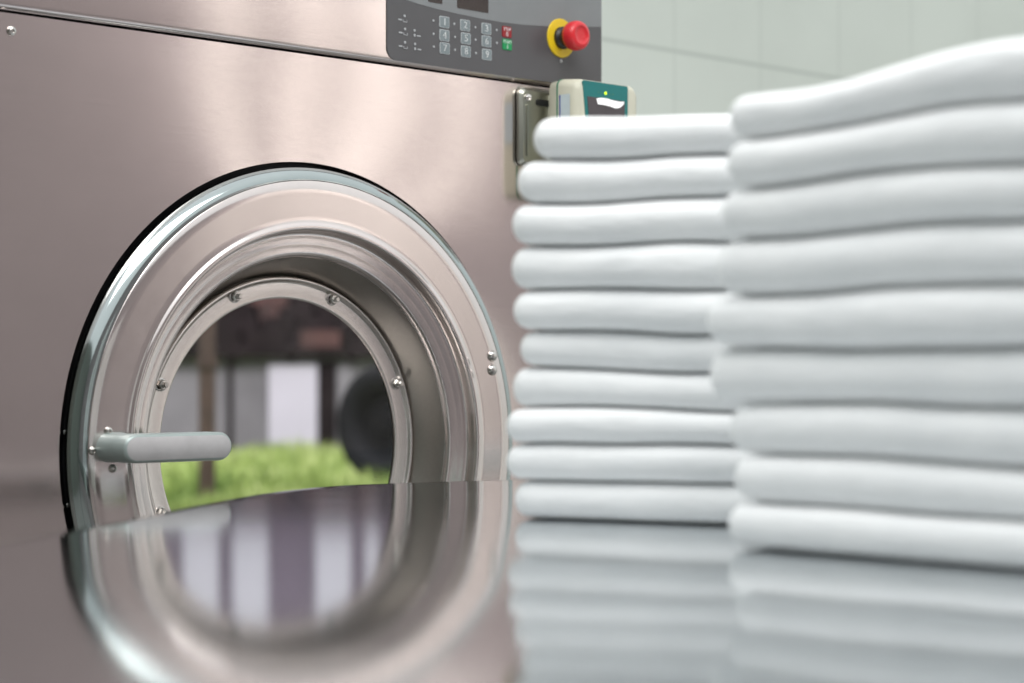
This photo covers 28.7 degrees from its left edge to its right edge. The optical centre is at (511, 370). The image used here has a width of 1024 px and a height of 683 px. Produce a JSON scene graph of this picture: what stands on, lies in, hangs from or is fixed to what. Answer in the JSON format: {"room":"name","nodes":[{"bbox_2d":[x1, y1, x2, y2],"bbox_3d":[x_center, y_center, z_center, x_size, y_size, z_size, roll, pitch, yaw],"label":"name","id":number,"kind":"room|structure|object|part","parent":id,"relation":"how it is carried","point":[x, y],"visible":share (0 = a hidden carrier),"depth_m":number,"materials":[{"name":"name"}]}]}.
{"room":"laundry","nodes":[
{"label":"laundry","id":0,"kind":"room"},
{"bbox_2d":[601,0,1023,116],"bbox_3d":[-0.389,-0.566,3.776,10.500,3.200,0.123,0,0,-44],"label":"wall","id":1,"kind":"structure","parent":0,"point":[677,57],"depth_m":4.63,"materials":[{"name":"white tile"}]},
{"bbox_3d":[2.352,1.084,1.662,11.500,0.100,6.970,0,0,-44],"label":"floor","id":2,"kind":"structure","parent":0,"visible":0},
{"bbox_2d":[0,0,600,544],"bbox_3d":[-0.368,0.137,2.722,1.116,1.794,0.443,0,0,-44],"label":"washing machine","id":3,"kind":"object","parent":2,"relation":"on","point":[169,168],"visible":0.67,"depth_m":2.55,"materials":[{"name":"metal"}]},
{"bbox_3d":[-0.418,0.091,2.408,0.156,0.036,0.061,0,0,-44],"label":"door handle","id":4,"kind":"part","parent":3,"relation":"part of","materials":[{"name":"paint"}]},
{"bbox_3d":[-0.280,-0.589,2.631,1.116,0.342,0.037,0,0,-44],"label":"console panel","id":5,"kind":"part","parent":3,"relation":"part of","materials":[{"name":"metal"}]},
{"bbox_3d":[-0.281,0.098,2.638,0.693,0.693,0.087,0,0,-44],"label":"door","id":6,"kind":"part","parent":3,"relation":"part of","materials":[{"name":"metal"}]},
{"bbox_3d":[-0.018,-0.576,2.858,0.422,0.307,0.003,0,0,-44],"label":"control panel","id":7,"kind":"part","parent":3,"relation":"part of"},
{"bbox_2d":[517,79,635,165],"bbox_3d":[0.099,-0.338,2.925,0.179,0.171,0.081,0,0,-44],"label":"meter","id":8,"kind":"object","parent":3,"relation":"attached to","point":[564,97],"visible":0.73,"depth_m":2.89,"materials":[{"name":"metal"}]},
{"bbox_2d":[0,479,1023,682],"bbox_3d":[0.375,0.583,1.664,1.954,0.899,2.538,0,0,0],"label":"steel table","id":9,"kind":"object","parent":2,"relation":"on","point":[422,582],"visible":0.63,"depth_m":1.15,"materials":[{"name":"silver metal"}]},
{"bbox_2d":[515,479,762,523],"bbox_3d":[0.184,0.115,1.853,0.304,0.035,0.238,0,0,24],"label":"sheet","id":10,"kind":"object","parent":9,"relation":"on","point":[691,502],"visible":0.33,"depth_m":1.76,"materials":[{"name":"white fabric"}]},
{"bbox_2d":[507,442,770,482],"bbox_3d":[0.175,0.081,1.854,0.300,0.037,0.236,0,0,24],"label":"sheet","id":11,"kind":"object","parent":10,"relation":"on","point":[652,462],"visible":0.44,"depth_m":1.76,"materials":[{"name":"white fabric"}]},
{"bbox_2d":[507,407,734,444],"bbox_3d":[0.176,0.049,1.859,0.298,0.035,0.246,0,0,24],"label":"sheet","id":12,"kind":"object","parent":11,"relation":"on","point":[576,424],"visible":0.56,"depth_m":1.76,"materials":[{"name":"white fabric"}]},
{"bbox_2d":[513,367,791,411],"bbox_3d":[0.183,0.018,1.858,0.304,0.042,0.240,0,0,24],"label":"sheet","id":13,"kind":"object","parent":12,"relation":"on","point":[533,387],"visible":0.44,"depth_m":1.77,"materials":[{"name":"white fabric"}]},
{"bbox_2d":[520,331,755,371],"bbox_3d":[0.184,-0.018,1.859,0.290,0.040,0.243,0,0,24],"label":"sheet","id":14,"kind":"object","parent":13,"relation":"on","point":[597,350],"visible":0.38,"depth_m":1.77,"materials":[{"name":"white fabric"}]},
{"bbox_2d":[514,289,743,333],"bbox_3d":[0.181,-0.053,1.854,0.298,0.043,0.246,0,0,24],"label":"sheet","id":15,"kind":"object","parent":14,"relation":"on","point":[657,311],"visible":0.54,"depth_m":1.76,"materials":[{"name":"white fabric"}]},
{"bbox_2d":[512,242,729,290],"bbox_3d":[0.178,-0.092,1.850,0.301,0.044,0.236,0,0,24],"label":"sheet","id":16,"kind":"object","parent":15,"relation":"on","point":[688,266],"visible":0.44,"depth_m":1.76,"materials":[{"name":"white fabric"}]},
{"bbox_2d":[512,197,749,246],"bbox_3d":[0.177,-0.131,1.853,0.294,0.044,0.242,0,0,24],"label":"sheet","id":17,"kind":"object","parent":16,"relation":"on","point":[674,220],"visible":0.36,"depth_m":1.76,"materials":[{"name":"white fabric"}]},
{"bbox_2d":[518,155,755,204],"bbox_3d":[0.180,-0.170,1.855,0.289,0.041,0.242,0,0,24],"label":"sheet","id":18,"kind":"object","parent":17,"relation":"on","point":[687,177],"visible":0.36,"depth_m":1.76,"materials":[{"name":"white fabric"}]},
{"bbox_2d":[534,114,751,160],"bbox_3d":[0.189,-0.208,1.851,0.278,0.042,0.237,0,0,24],"label":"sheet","id":19,"kind":"object","parent":18,"relation":"on","point":[650,137],"visible":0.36,"depth_m":1.76,"materials":[{"name":"white fabric"}]},
{"bbox_2d":[729,502,1023,568],"bbox_3d":[0.392,0.116,1.441,0.241,0.034,0.429,0,0,-44],"label":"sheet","id":20,"kind":"object","parent":9,"relation":"on","point":[977,540],"visible":0.69,"depth_m":1.41,"materials":[{"name":"white fabric"}]},
{"bbox_2d":[735,454,1023,518],"bbox_3d":[0.397,0.082,1.445,0.241,0.038,0.428,0,0,-44],"label":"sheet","id":21,"kind":"object","parent":20,"relation":"on","point":[885,483],"visible":0.8,"depth_m":1.42,"materials":[{"name":"white fabric"}]},
{"bbox_2d":[730,402,1023,467],"bbox_3d":[0.398,0.044,1.444,0.238,0.044,0.446,0,0,-44],"label":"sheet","id":22,"kind":"object","parent":21,"relation":"on","point":[994,436],"visible":0.87,"depth_m":1.42,"materials":[{"name":"white fabric"}]},
{"bbox_2d":[710,347,1023,406],"bbox_3d":[0.391,0.003,1.452,0.242,0.045,0.461,0,0,-44],"label":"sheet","id":23,"kind":"object","parent":22,"relation":"on","point":[977,377],"visible":1,"depth_m":1.43,"materials":[{"name":"white fabric"}]},
{"bbox_2d":[707,285,1023,349],"bbox_3d":[0.390,-0.038,1.448,0.245,0.046,0.463,0,0,-44],"label":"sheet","id":24,"kind":"object","parent":23,"relation":"on","point":[959,316],"visible":0.89,"depth_m":1.41,"materials":[{"name":"white fabric"}]},
{"bbox_2d":[717,222,1023,296],"bbox_3d":[0.391,-0.080,1.445,0.241,0.050,0.451,0,0,-44],"label":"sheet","id":25,"kind":"object","parent":24,"relation":"on","point":[947,254],"visible":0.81,"depth_m":1.42,"materials":[{"name":"white fabric"}]},
{"bbox_2d":[722,165,1023,239],"bbox_3d":[0.393,-0.121,1.442,0.241,0.045,0.447,0,0,-44],"label":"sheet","id":26,"kind":"object","parent":25,"relation":"on","point":[980,194],"visible":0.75,"depth_m":1.42,"materials":[{"name":"white fabric"}]},
{"bbox_2d":[727,103,1023,188],"bbox_3d":[0.390,-0.160,1.442,0.237,0.045,0.431,0,0,-44],"label":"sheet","id":27,"kind":"object","parent":26,"relation":"on","point":[981,135],"visible":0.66,"depth_m":1.41,"materials":[{"name":"white fabric"}]},
{"bbox_2d":[730,38,1023,140],"bbox_3d":[0.397,-0.201,1.442,0.240,0.057,0.440,0,0,-44],"label":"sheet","id":28,"kind":"object","parent":27,"relation":"on","point":[991,73],"visible":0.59,"depth_m":1.41,"materials":[{"name":"white fabric"}]},
{"label":"outside","id":29,"kind":"structure","parent":0,"visible":0},
{"bbox_3d":[-2.650,0.825,11.900,8.700,0.450,12.200,0,0,0],"label":"ground","id":30,"kind":"structure","parent":29,"visible":0},
{"bbox_2d":[196,323,217,503],"bbox_3d":[-1.312,0.090,8.600,0.096,1.020,0.094,0,0,0],"label":"post","id":31,"kind":"object","parent":30,"relation":"on","point":[206,362],"visible":0.66,"depth_m":8.57,"materials":[{"name":"brown wood"}]},
{"bbox_2d":[161,298,375,451],"bbox_3d":[-1.348,-0.152,14.675,6.504,1.505,1.650,0,0,0],"label":"outbuilding","id":32,"kind":"structure","parent":30,"relation":"on","point":[284,370],"depth_m":13.98,"materials":[{"name":"wood"}]},
{"bbox_3d":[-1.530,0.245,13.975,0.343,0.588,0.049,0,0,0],"label":"building door","id":33,"kind":"part","parent":32,"relation":"part of","materials":[{"name":"white"}]},
{"bbox_3d":[-1.169,0.221,13.979,0.098,0.525,0.039,0,0,0],"label":"pale panel","id":34,"kind":"part","parent":32,"relation":"part of","materials":[{"name":"grey"}]},
{"bbox_2d":[161,435,389,510],"bbox_3d":[-1.366,0.478,9.943,4.388,0.254,8.042,0,0,-7],"label":"grass","id":35,"kind":"structure","parent":30,"relation":"on","point":[247,472],"depth_m":9.40,"materials":[{"name":"green plant"}]},
{"bbox_2d":[337,365,392,482],"bbox_3d":[-0.581,0.254,9.600,0.570,0.570,0.200,0,0,38],"label":"tyre","id":36,"kind":"object","parent":30,"relation":"on","point":[364,422],"visible":0.48,"depth_m":9.61,"materials":[{"name":"rubber"}]}
]}

